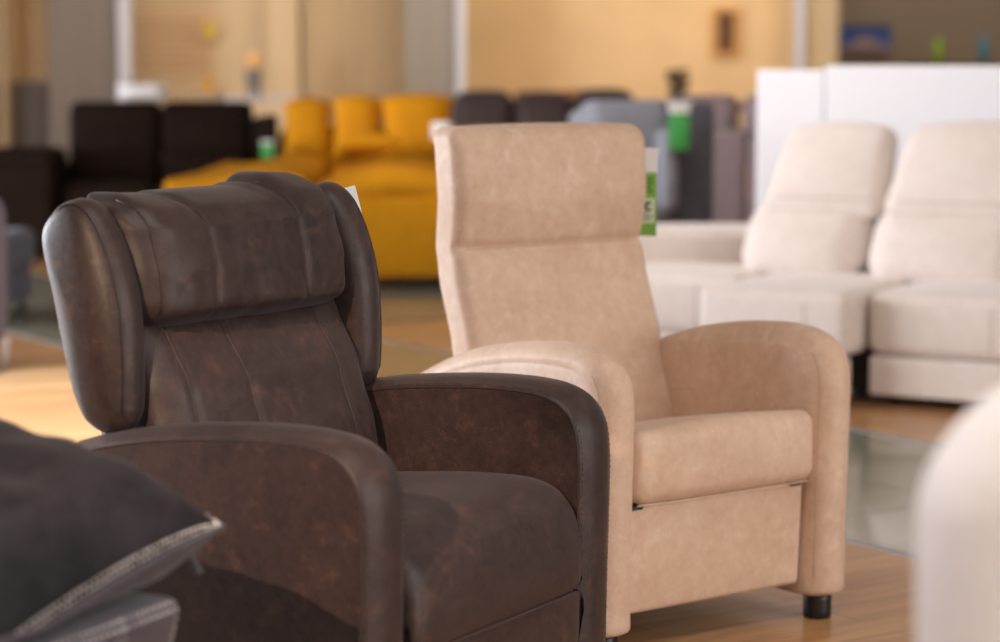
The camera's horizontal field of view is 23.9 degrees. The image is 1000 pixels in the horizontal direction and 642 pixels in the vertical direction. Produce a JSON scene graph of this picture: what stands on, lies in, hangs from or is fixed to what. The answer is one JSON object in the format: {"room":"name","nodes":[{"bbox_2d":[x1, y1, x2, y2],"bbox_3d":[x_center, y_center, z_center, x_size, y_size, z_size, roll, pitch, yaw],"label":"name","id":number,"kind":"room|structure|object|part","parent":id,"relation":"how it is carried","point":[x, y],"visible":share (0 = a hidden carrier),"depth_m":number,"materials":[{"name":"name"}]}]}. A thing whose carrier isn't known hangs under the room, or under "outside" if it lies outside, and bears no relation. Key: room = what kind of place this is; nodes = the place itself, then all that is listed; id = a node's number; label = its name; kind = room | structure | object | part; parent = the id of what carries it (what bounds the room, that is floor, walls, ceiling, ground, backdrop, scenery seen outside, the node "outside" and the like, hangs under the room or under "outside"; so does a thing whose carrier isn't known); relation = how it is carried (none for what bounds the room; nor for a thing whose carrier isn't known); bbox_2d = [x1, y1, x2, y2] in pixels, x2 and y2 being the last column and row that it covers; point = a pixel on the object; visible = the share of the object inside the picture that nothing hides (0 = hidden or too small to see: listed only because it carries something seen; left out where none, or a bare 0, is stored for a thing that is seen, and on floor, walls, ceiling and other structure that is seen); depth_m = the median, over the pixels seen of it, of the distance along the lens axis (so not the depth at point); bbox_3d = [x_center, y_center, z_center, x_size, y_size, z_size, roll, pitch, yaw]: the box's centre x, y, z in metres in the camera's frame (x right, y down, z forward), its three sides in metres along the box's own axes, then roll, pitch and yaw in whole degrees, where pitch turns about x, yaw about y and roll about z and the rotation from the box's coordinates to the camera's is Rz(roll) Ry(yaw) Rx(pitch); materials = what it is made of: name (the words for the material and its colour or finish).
{"room":"store","nodes":[
{"label":"store","id":0,"kind":"room"},
{"bbox_2d":[0,82,49,146],"bbox_3d":[-4.321,-1.629,21.482,0.498,1.086,0.060,0,6,0],"label":"wall","id":1,"kind":"structure","parent":0,"point":[30,100],"depth_m":21.43,"materials":[{"name":"grey paint"}]},
{"bbox_2d":[0,0,12,146],"bbox_3d":[-4.444,-2.707,21.155,0.054,3.300,0.250,0,6,0],"label":"trim","id":2,"kind":"structure","parent":1,"relation":"attached to","point":[5,56],"depth_m":21.13,"materials":[{"name":"brown wood"}]},
{"bbox_2d":[47,0,118,163],"bbox_3d":[-3.603,-2.654,20.683,0.633,3.300,0.500,0,6,0],"label":"wall","id":3,"kind":"structure","parent":0,"point":[82,34],"depth_m":20.47,"materials":[{"name":"grey paint"}]},
{"bbox_2d":[117,0,134,100],"bbox_3d":[-3.228,-2.617,20.360,0.103,3.300,0.250,0,6,0],"label":"trim","id":4,"kind":"structure","parent":3,"relation":"attached to","point":[125,11],"depth_m":20.27,"materials":[{"name":"white paint"}]},
{"bbox_2d":[9,0,302,158],"bbox_3d":[-3.432,-2.744,21.488,3.318,3.300,0.120,0,6,0],"label":"wall","id":5,"kind":"structure","parent":0,"point":[240,26],"depth_m":21.45,"materials":[{"name":"beige paint"}]},
{"bbox_2d":[134,10,214,73],"bbox_3d":[-2.962,-2.533,21.439,0.736,0.578,0.024,0,6,0],"label":"poster","id":6,"kind":"object","parent":5,"relation":"attached to","point":[165,41],"visible":0.88,"depth_m":21.43,"materials":[{"name":"beige paper"}]},
{"bbox_2d":[204,22,213,37],"bbox_3d":[-2.618,-2.620,21.257,0.090,0.140,0.006,0,6,0],"label":"price sign","id":7,"kind":"object","parent":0,"point":[208,26],"visible":1,"depth_m":21.25,"materials":[{"name":"yellow paper"}]},
{"bbox_2d":[303,0,404,125],"bbox_3d":[-1.298,-2.709,21.180,0.919,3.300,0.300,0,6,0],"label":"wall","id":8,"kind":"structure","parent":0,"point":[351,47],"depth_m":21.06,"materials":[{"name":"beige paint"}]},
{"bbox_2d":[268,0,302,95],"bbox_3d":[-1.937,-2.718,21.255,0.287,3.300,0.250,0,6,0],"label":"trim","id":9,"kind":"structure","parent":8,"relation":"attached to","point":[284,16],"depth_m":21.16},
{"bbox_2d":[405,0,455,125],"bbox_3d":[-0.597,-2.626,20.435,0.438,3.300,0.400,0,6,0],"label":"wall","id":10,"kind":"structure","parent":0,"point":[430,25],"depth_m":20.26,"materials":[{"name":"grey paint"}]},
{"bbox_2d":[456,0,465,94],"bbox_3d":[-0.335,-2.606,20.261,0.081,3.300,0.250,0,6,0],"label":"trim","id":11,"kind":"structure","parent":10,"relation":"attached to","point":[460,4],"depth_m":20.17,"materials":[{"name":"white paint"}]},
{"bbox_2d":[0,254,975,641],"bbox_3d":[0.749,0.273,9.842,19.497,0.102,29.500,0,6,0],"label":"floor","id":12,"kind":"structure","parent":0,"point":[876,602],"depth_m":7.67,"materials":[{"name":"brown wood"}]},
{"bbox_2d":[0,201,9,365],"bbox_3d":[-2.527,-0.300,9.978,0.865,1.010,0.762,0,6,0],"label":"armchair","id":13,"kind":"object","parent":12,"relation":"on","point":[4,341],"visible":1,"depth_m":10.01,"materials":[{"name":"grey fabric"}]},
{"bbox_3d":[-2.459,-0.204,9.889,0.730,0.660,0.550,0,6,0],"label":"armrest","id":14,"kind":"part","parent":13,"relation":"part of","materials":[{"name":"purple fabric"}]},
{"bbox_2d":[6,227,35,314],"bbox_3d":[-2.881,-0.450,11.945,0.970,0.870,0.920,0,6,4],"label":"armchair","id":15,"kind":"object","parent":12,"relation":"on","point":[21,252],"visible":0.85,"depth_m":11.91,"materials":[{"name":"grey fabric"}]},
{"bbox_2d":[6,227,35,272],"bbox_3d":[-2.724,-0.347,11.834,0.640,0.216,0.700,0,6,4],"label":"seat cushion","id":16,"kind":"object","parent":15,"relation":"on","point":[21,252],"depth_m":11.87,"materials":[{"name":"grey fabric"}]},
{"bbox_2d":[17,592,177,641],"bbox_3d":[-1.154,0.544,2.999,1.014,0.890,1.200,3,7,26],"label":"sofa","id":17,"kind":"object","parent":12,"relation":"on","point":[129,617],"visible":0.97,"depth_m":3.19,"materials":[{"name":"grey leather"}]},
{"bbox_2d":[0,419,225,641],"bbox_3d":[-0.737,0.265,3.244,0.471,0.224,0.600,3,7,26],"label":"cushion","id":18,"kind":"object","parent":17,"relation":"on","point":[82,528],"visible":1,"depth_m":3.19,"materials":[{"name":"grey leather"}]},
{"bbox_3d":[-0.436,0.343,3.369,0.030,0.038,0.011,6,8,41],"label":"zip pull","id":19,"kind":"part","parent":18,"relation":"part of","materials":[{"name":"grey metal"}]},
{"bbox_2d":[0,101,264,253],"bbox_3d":[-2.463,-0.964,15.892,1.918,1.010,1.175,0,6,-4],"label":"sofa","id":20,"kind":"object","parent":12,"relation":"on","point":[116,146],"visible":0.54,"depth_m":16.06,"materials":[{"name":"brown leather"}]},
{"bbox_3d":[-3.132,-0.767,15.754,0.440,0.570,0.950,0,6,-4],"label":"armrest","id":21,"kind":"part","parent":20,"relation":"part of","materials":[{"name":"brown leather"}]},
{"bbox_2d":[58,179,159,206],"bbox_3d":[-2.602,-0.816,15.786,0.624,0.260,0.770,0,6,-4],"label":"seat cushion","id":22,"kind":"object","parent":20,"relation":"on","point":[68,189],"depth_m":15.44,"materials":[{"name":"black leather"}]},
{"bbox_2d":[69,150,161,183],"bbox_3d":[-2.629,-1.018,16.154,0.624,0.300,0.364,0,6,-4],"label":"lumbar cushion","id":23,"kind":"object","parent":20,"relation":"on","point":[83,164],"depth_m":16.00,"materials":[{"name":"brown leather"}]},
{"bbox_2d":[116,83,166,100],"bbox_3d":[-2.420,-1.546,15.933,0.340,0.119,0.122,-1,6,-6],"label":"cushion","id":24,"kind":"object","parent":20,"relation":"on","point":[126,91],"visible":1,"depth_m":15.89,"materials":[{"name":"white fabric"}]},
{"bbox_2d":[156,180,166,188],"bbox_3d":[-1.980,-0.821,15.829,0.624,0.260,0.770,0,6,-4],"label":"seat cushion","id":25,"kind":"object","parent":20,"relation":"on","point":[160,184],"depth_m":15.81,"materials":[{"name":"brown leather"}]},
{"bbox_2d":[161,150,252,182],"bbox_3d":[-2.007,-1.023,16.198,0.624,0.300,0.364,0,6,-4],"label":"lumbar cushion","id":26,"kind":"object","parent":20,"relation":"on","point":[174,163],"depth_m":16.04,"materials":[{"name":"yellow fabric"}]},
{"bbox_2d":[154,92,224,106],"bbox_3d":[-2.429,-1.269,18.474,0.520,1.041,0.440,0,6,0],"label":"side table","id":27,"kind":"object","parent":12,"relation":"on","point":[214,96],"visible":0.23,"depth_m":18.20,"materials":[{"name":"brown wood"}]},
{"bbox_2d":[203,77,212,91],"bbox_3d":[-2.270,-1.840,18.359,0.070,0.120,0.070,0,6,0],"label":"candle","id":28,"kind":"object","parent":27,"relation":"on","point":[207,81],"visible":1,"depth_m":18.33,"materials":[{"name":"orange wax"}]},
{"bbox_2d":[209,96,315,155],"bbox_3d":[-2.028,-1.435,20.259,0.880,0.973,0.455,0,6,0],"label":"base cabinet","id":29,"kind":"object","parent":12,"relation":"on","point":[264,105],"visible":0.08,"depth_m":20.01,"materials":[{"name":"brown wood"}]},
{"bbox_2d":[243,53,263,96],"bbox_3d":[-2.096,-2.095,20.092,0.180,0.375,0.180,0,6,0],"label":"table lamp","id":30,"kind":"object","parent":29,"relation":"on","point":[253,76],"visible":1,"depth_m":20.04,"materials":[{"name":"grey"}]},
{"bbox_3d":[-2.096,-2.219,20.078,0.180,0.125,0.180,0,6,0],"label":"lamp shade","id":31,"kind":"part","parent":30,"relation":"part of","materials":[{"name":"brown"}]},
{"bbox_3d":[-2.233,-1.433,20.059,0.400,0.833,0.017,0,6,0],"label":"door","id":32,"kind":"part","parent":29,"relation":"part of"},
{"bbox_3d":[-1.823,-1.433,20.059,0.400,0.833,0.017,0,6,0],"label":"door","id":33,"kind":"part","parent":29,"relation":"part of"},
{"bbox_2d":[164,114,439,282],"bbox_3d":[-0.622,-0.765,14.388,2.807,0.950,1.941,0,6,-4],"label":"sofa","id":34,"kind":"object","parent":12,"relation":"on","point":[397,194],"visible":0.27,"depth_m":13.46,"materials":[{"name":"yellow fabric"}]},
{"bbox_2d":[164,154,331,188],"bbox_3d":[-1.476,-0.826,14.029,0.950,0.278,1.320,0,6,-4],"label":"seat cushion","id":35,"kind":"object","parent":34,"relation":"on","point":[314,168],"depth_m":13.79,"materials":[{"name":"yellow fabric"}]},
{"bbox_2d":[260,141,273,157],"bbox_3d":[-1.447,-1.068,14.691,0.093,0.110,0.010,-1,6,-5],"label":"price tag","id":36,"kind":"object","parent":34,"relation":"on","point":[267,151],"visible":1,"depth_m":14.69,"materials":[{"name":"green"}]},
{"bbox_3d":[-1.456,-1.081,15.010,0.090,0.460,0.300,0,6,-4],"label":"panel","id":37,"kind":"part","parent":34,"relation":"part of","materials":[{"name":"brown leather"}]},
{"bbox_2d":[284,97,331,157],"bbox_3d":[-1.213,-1.219,14.897,0.300,0.385,0.228,0,6,-4],"label":"cushion","id":38,"kind":"object","parent":34,"relation":"on","point":[307,119],"visible":0.88,"depth_m":14.82,"materials":[{"name":"yellow fabric"}]},
{"bbox_2d":[332,95,380,157],"bbox_3d":[-0.900,-1.225,14.898,0.308,0.402,0.234,0,6,2],"label":"cushion","id":39,"kind":"object","parent":34,"relation":"on","point":[352,113],"visible":0.84,"depth_m":14.83,"materials":[{"name":"yellow fabric"}]},
{"bbox_3d":[-0.437,-1.003,15.212,1.960,0.500,0.280,0,6,-4],"label":"backrest","id":40,"kind":"part","parent":34,"relation":"part of","materials":[{"name":"yellow fabric"}]},
{"bbox_2d":[333,132,403,152],"bbox_3d":[-0.790,-1.067,14.117,0.400,0.121,0.300,-1,7,-10],"label":"cushion","id":41,"kind":"object","parent":34,"relation":"on","point":[360,142],"visible":1,"depth_m":14.00,"materials":[{"name":"yellow fabric"}]},
{"bbox_2d":[322,154,437,196],"bbox_3d":[-0.663,-0.838,14.085,0.850,0.270,1.320,0,6,-4],"label":"seat cushion","id":42,"kind":"object","parent":34,"relation":"on","point":[392,175],"depth_m":13.46,"materials":[{"name":"yellow fabric"}]},
{"bbox_2d":[380,93,452,155],"bbox_3d":[-0.519,-1.228,14.898,0.468,0.416,0.232,-1,6,-6],"label":"cushion","id":43,"kind":"object","parent":34,"relation":"on","point":[408,118],"visible":0.69,"depth_m":14.81,"materials":[{"name":"yellow fabric"}]},
{"bbox_2d":[42,171,609,641],"bbox_3d":[-0.346,0.288,4.341,0.848,1.100,0.854,4,7,30],"label":"armchair","id":44,"kind":"object","parent":12,"relation":"on","point":[222,341],"visible":0.97,"depth_m":4.16,"materials":[{"name":"brown leather"}]},
{"bbox_3d":[-0.533,0.489,4.050,0.838,0.664,0.125,4,7,30],"label":"armrest","id":45,"kind":"part","parent":44,"relation":"part of","materials":[{"name":"brown leather"}]},
{"bbox_2d":[133,299,378,445],"bbox_3d":[-0.467,0.175,4.399,0.307,0.450,0.598,4,7,30],"label":"lumbar cushion","id":46,"kind":"object","parent":44,"relation":"on","point":[310,362],"depth_m":4.33,"materials":[{"name":"brown leather"}]},
{"bbox_2d":[345,185,361,212],"bbox_3d":[-0.323,-0.222,4.764,0.102,0.102,0.005,-2,7,-17],"label":"price tag","id":47,"kind":"object","parent":44,"relation":"hanging from","point":[352,190],"visible":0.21,"depth_m":4.77,"materials":[{"name":"white paper"}]},
{"bbox_3d":[-0.167,0.419,4.674,0.838,0.664,0.125,4,7,30],"label":"armrest","id":48,"kind":"part","parent":44,"relation":"part of","materials":[{"name":"brown leather"}]},
{"bbox_2d":[398,471,581,641],"bbox_3d":[-0.234,0.407,4.289,0.586,0.218,0.597,4,7,30],"label":"seat cushion","id":49,"kind":"object","parent":44,"relation":"on","point":[489,556],"depth_m":4.15,"materials":[{"name":"brown leather"}]},
{"bbox_3d":[-0.023,0.645,4.192,0.094,0.254,0.593,4,7,30],"label":"footrest panel","id":50,"kind":"part","parent":44,"relation":"part of","materials":[{"name":"brown leather"}]},
{"bbox_2d":[5,273,938,557],"bbox_3d":[3.264,0.225,9.848,7.649,0.015,14.502,-4,8,-34],"label":"trim","id":51,"kind":"structure","parent":12,"relation":"on","point":[846,539],"depth_m":8.32,"materials":[{"name":"brown wood"}]},
{"bbox_2d":[453,88,633,125],"bbox_3d":[0.330,-1.087,16.633,1.735,1.090,0.950,0,6,-3],"label":"sofa","id":52,"kind":"object","parent":12,"relation":"on","point":[470,107],"visible":0.2,"depth_m":16.77,"materials":[{"name":"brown fabric"}]},
{"bbox_2d":[453,90,513,125],"bbox_3d":[-0.117,-1.381,16.878,0.440,0.540,0.335,0,6,-3],"label":"cushion","id":53,"kind":"object","parent":52,"relation":"on","point":[470,107],"depth_m":16.74,"materials":[{"name":"brown fabric"}]},
{"bbox_2d":[514,91,574,122],"bbox_3d":[0.314,-1.374,16.902,0.440,0.540,0.335,0,6,-3],"label":"cushion","id":54,"kind":"object","parent":52,"relation":"on","point":[535,106],"depth_m":16.77,"materials":[{"name":"brown fabric"}]},
{"bbox_2d":[573,88,633,109],"bbox_3d":[0.745,-1.396,16.922,0.440,0.540,0.335,0,6,-3],"label":"cushion","id":55,"kind":"object","parent":52,"relation":"on","point":[585,95],"depth_m":16.82,"materials":[{"name":"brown fabric"}]},
{"bbox_2d":[422,122,850,641],"bbox_3d":[0.267,0.117,5.609,0.777,1.157,0.873,-5,8,-37],"label":"armchair","id":56,"kind":"object","parent":12,"relation":"on","point":[729,441],"visible":0.73,"depth_m":5.56,"materials":[{"name":"beige fabric"}]},
{"bbox_2d":[431,122,449,139],"bbox_3d":[-0.339,-1.093,13.561,0.110,0.100,0.009,-1,7,-10],"label":"price tag","id":57,"kind":"object","parent":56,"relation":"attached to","point":[434,125],"visible":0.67,"depth_m":13.55,"materials":[{"name":"white paper"}]},
{"bbox_3d":[0.004,0.340,5.431,0.112,0.634,0.873,-5,8,-37],"label":"armrest","id":58,"kind":"part","parent":56,"relation":"part of","materials":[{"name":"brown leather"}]},
{"bbox_3d":[0.141,-0.086,5.756,0.601,0.788,0.249,-5,8,-37],"label":"backrest","id":59,"kind":"part","parent":56,"relation":"part of","materials":[{"name":"beige fabric"}]},
{"bbox_2d":[639,148,658,235],"bbox_3d":[0.377,-0.330,6.034,0.058,0.225,0.010,2,7,14],"label":"price tag","id":60,"kind":"object","parent":56,"relation":"hanging from","point":[648,228],"visible":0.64,"depth_m":6.03,"materials":[{"name":"green"}]},
{"bbox_3d":[0.377,-0.282,6.040,0.037,0.065,0.001,2,7,14],"label":"price panel","id":61,"kind":"part","parent":60,"relation":"part of","materials":[{"name":"white paper"}]},
{"bbox_3d":[0.478,0.511,5.382,0.536,0.245,0.068,-5,8,-37],"label":"footrest panel","id":62,"kind":"part","parent":56,"relation":"part of","materials":[{"name":"beige fabric"}]},
{"bbox_2d":[632,409,812,504],"bbox_3d":[0.356,0.285,5.526,0.555,0.183,0.562,-5,8,-37],"label":"seat cushion","id":63,"kind":"object","parent":56,"relation":"on","point":[682,456],"depth_m":5.32,"materials":[{"name":"beige fabric"}]},
{"bbox_3d":[0.530,0.294,5.833,0.113,0.634,0.873,-5,8,-37],"label":"armrest","id":64,"kind":"part","parent":56,"relation":"part of","materials":[{"name":"beige fabric"}]},
{"bbox_2d":[569,100,713,222],"bbox_3d":[0.720,-0.615,12.402,0.720,1.095,0.750,-1,7,-12],"label":"armchair","id":65,"kind":"object","parent":12,"relation":"on","point":[684,177],"visible":0.41,"depth_m":12.15,"materials":[{"name":"grey fabric"}]},
{"bbox_3d":[0.653,-0.813,12.216,0.480,0.660,0.327,-1,7,-12],"label":"backrest","id":66,"kind":"part","parent":65,"relation":"part of","materials":[{"name":"grey fabric"}]},
{"bbox_2d":[667,102,691,149],"bbox_3d":[0.908,-0.989,11.962,0.132,0.245,0.011,-1,6,-6],"label":"price tag","id":67,"kind":"object","parent":65,"relation":"hanging from","point":[679,112],"visible":1,"depth_m":11.96,"materials":[{"name":"green paper"}]},
{"bbox_3d":[0.902,-0.803,12.486,0.320,0.720,0.620,-1,7,-12],"label":"panel","id":68,"kind":"part","parent":65,"relation":"part of","materials":[{"name":"grey fabric"}]},
{"bbox_2d":[674,95,756,222],"bbox_3d":[1.844,-0.773,13.839,1.690,1.090,1.150,1,6,6],"label":"sofa","id":69,"kind":"object","parent":12,"relation":"on","point":[734,148],"visible":0.27,"depth_m":13.33,"materials":[{"name":"fabric"}]},
{"bbox_2d":[674,95,738,129],"bbox_3d":[1.219,-1.131,14.021,0.400,0.420,0.290,1,6,6],"label":"cushion","id":70,"kind":"object","parent":69,"relation":"on","point":[726,107],"depth_m":13.90,"materials":[{"name":"fabric"}]},
{"bbox_3d":[1.211,-0.663,13.619,0.420,0.860,0.550,1,6,6],"label":"armrest","id":71,"kind":"part","parent":69,"relation":"part of","materials":[{"name":"fabric"}]},
{"bbox_2d":[742,95,756,164],"bbox_3d":[1.636,-1.126,13.978,0.400,0.420,0.290,1,6,6],"label":"cushion","id":72,"kind":"object","parent":69,"relation":"on","point":[749,125],"depth_m":13.89,"materials":[{"name":"fabric"}]},
{"bbox_3d":[1.492,-0.652,13.611,0.130,0.840,0.600,1,6,6],"label":"armrest","id":73,"kind":"part","parent":69,"relation":"part of","materials":[{"name":"fabric"}]},
{"bbox_2d":[739,102,743,110],"bbox_3d":[1.166,-1.268,18.876,1.900,0.950,0.400,0,6,0],"label":"console table","id":74,"kind":"object","parent":12,"relation":"on","point":[740,103],"visible":0.02,"depth_m":18.63,"materials":[{"name":"brown wood"}]},
{"bbox_2d":[666,69,689,99],"bbox_3d":[1.408,-1.863,18.712,0.194,0.270,0.211,0,6,0],"label":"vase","id":75,"kind":"object","parent":74,"relation":"on","point":[676,77],"visible":0.98,"depth_m":18.65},
{"bbox_2d":[792,0,805,69],"bbox_3d":[2.631,-2.662,20.758,0.079,3.300,0.250,0,6,0],"label":"trim","id":76,"kind":"structure","parent":12,"relation":"on","point":[799,6],"depth_m":20.66,"materials":[{"name":"white paint"}]},
{"bbox_2d":[638,120,999,402],"bbox_3d":[1.661,-0.263,9.419,3.189,1.058,1.446,4,7,30],"label":"sofa","id":77,"kind":"object","parent":12,"relation":"on","point":[910,295],"visible":0.8,"depth_m":9.42,"materials":[{"name":"white fabric"}]},
{"bbox_3d":[0.692,0.121,9.725,0.635,0.150,0.060,4,7,30],"label":"drawer","id":78,"kind":"part","parent":77,"relation":"part of","materials":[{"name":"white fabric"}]},
{"bbox_3d":[0.815,-0.232,10.316,0.780,0.380,0.420,-1,6,-6],"label":"armrest","id":79,"kind":"part","parent":77,"relation":"part of","materials":[{"name":"white fabric"}]},
{"bbox_2d":[645,262,761,331],"bbox_3d":[0.820,-0.101,9.922,0.655,0.273,0.600,4,7,30],"label":"seat cushion","id":80,"kind":"object","parent":77,"relation":"on","point":[677,288],"depth_m":9.66,"materials":[{"name":"white fabric"}]},
{"bbox_2d":[700,272,906,354],"bbox_3d":[1.269,-0.042,9.394,0.624,0.273,0.970,4,7,30],"label":"seat cushion","id":81,"kind":"object","parent":77,"relation":"on","point":[838,304],"depth_m":9.01,"materials":[{"name":"white fabric"}]},
{"bbox_2d":[742,205,879,275],"bbox_3d":[1.289,-0.340,9.797,0.565,0.350,0.405,4,7,30],"label":"lumbar cushion","id":82,"kind":"object","parent":77,"relation":"on","point":[827,239],"depth_m":9.65,"materials":[{"name":"white fabric"}]},
{"bbox_2d":[868,213,999,284],"bbox_3d":[1.814,-0.301,9.449,0.675,0.350,0.405,4,7,30],"label":"lumbar cushion","id":83,"kind":"object","parent":77,"relation":"on","point":[904,248],"depth_m":9.33,"materials":[{"name":"white fabric"}]},
{"bbox_3d":[1.698,0.222,8.826,0.658,0.150,0.060,4,7,30],"label":"drawer","id":84,"kind":"part","parent":77,"relation":"part of","materials":[{"name":"white fabric"}]},
{"bbox_2d":[870,280,999,362],"bbox_3d":[1.883,-0.011,9.122,0.678,0.273,0.830,4,7,30],"label":"seat cushion","id":85,"kind":"object","parent":77,"relation":"on","point":[915,321],"depth_m":8.83,"materials":[{"name":"white fabric"}]},
{"bbox_2d":[756,65,999,218],"bbox_3d":[2.393,-0.471,10.305,2.600,1.278,0.140,2,7,20],"label":"wall","id":86,"kind":"structure","parent":12,"relation":"on","point":[904,99],"depth_m":10.47,"materials":[{"name":"white paint"}]},
{"bbox_3d":[1.316,-0.515,10.695,0.306,1.238,0.080,2,7,20],"label":"panel","id":87,"kind":"part","parent":86,"relation":"part of","materials":[{"name":"white"}]},
{"bbox_2d":[912,62,999,65],"bbox_3d":[4.630,-1.834,22.528,1.350,1.259,0.456,0,6,0],"label":"cabinet","id":88,"kind":"object","parent":12,"relation":"on","point":[913,63],"visible":0.04,"depth_m":22.25,"materials":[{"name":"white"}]},
{"bbox_2d":[934,35,942,61],"bbox_3d":[4.150,-2.575,22.352,0.084,0.254,0.084,0,6,0],"label":"bottle","id":89,"kind":"object","parent":88,"relation":"on","point":[938,47],"visible":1,"depth_m":22.32,"materials":[{"name":"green glass"}]},
{"bbox_2d":[978,33,988,61],"bbox_3d":[4.579,-2.585,22.351,0.092,0.274,0.092,0,6,0],"label":"bottle","id":90,"kind":"object","parent":88,"relation":"on","point":[983,45],"visible":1,"depth_m":22.32,"materials":[{"name":"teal glass"}]},
{"bbox_2d":[916,387,999,641],"bbox_3d":[0.718,0.585,1.861,0.720,1.062,0.868,0,6,-4],"label":"armchair","id":91,"kind":"object","parent":12,"relation":"on","point":[958,504],"visible":1,"depth_m":2.06,"materials":[{"name":"beige fabric"}]},
{"bbox_2d":[466,0,792,197],"bbox_3d":[1.185,-2.722,21.289,3.000,3.300,0.120,0,6,0],"label":"wall","id":92,"kind":"structure","parent":0,"point":[512,46],"depth_m":21.25,"materials":[{"name":"beige paint"}]},
{"bbox_2d":[711,7,739,56],"bbox_3d":[2.024,-2.592,21.178,0.256,0.446,0.029,0,6,0],"label":"picture","id":93,"kind":"object","parent":92,"relation":"attached to","point":[725,21],"visible":1,"depth_m":21.17,"materials":[{"name":"brown"}]},
{"bbox_2d":[717,12,734,51],"bbox_3d":[2.024,-2.591,21.171,0.153,0.356,0.008,0,6,0],"label":"print","id":94,"kind":"object","parent":93,"relation":"attached to","point":[725,20],"depth_m":21.17,"materials":[{"name":"brown"}]},
{"bbox_2d":[805,0,838,69],"bbox_3d":[2.928,-2.882,22.720,0.291,3.300,2.600,0,6,0],"label":"wall","id":95,"kind":"structure","parent":0,"point":[821,16],"depth_m":21.44,"materials":[{"name":"beige paint"}]},
{"bbox_2d":[838,0,999,65],"bbox_3d":[0.000,-3.055,24.261,18.000,3.300,0.100,0,6,0],"label":"wall","id":96,"kind":"structure","parent":0,"point":[916,24],"depth_m":24.21,"materials":[{"name":"brown paint"}]},
{"bbox_2d":[840,25,891,52],"bbox_3d":[3.735,-2.880,24.111,0.516,0.284,0.037,0,6,0],"label":"picture","id":97,"kind":"object","parent":96,"relation":"attached to","point":[853,38],"visible":1,"depth_m":24.10,"materials":[{"name":"blue"}]}
]}

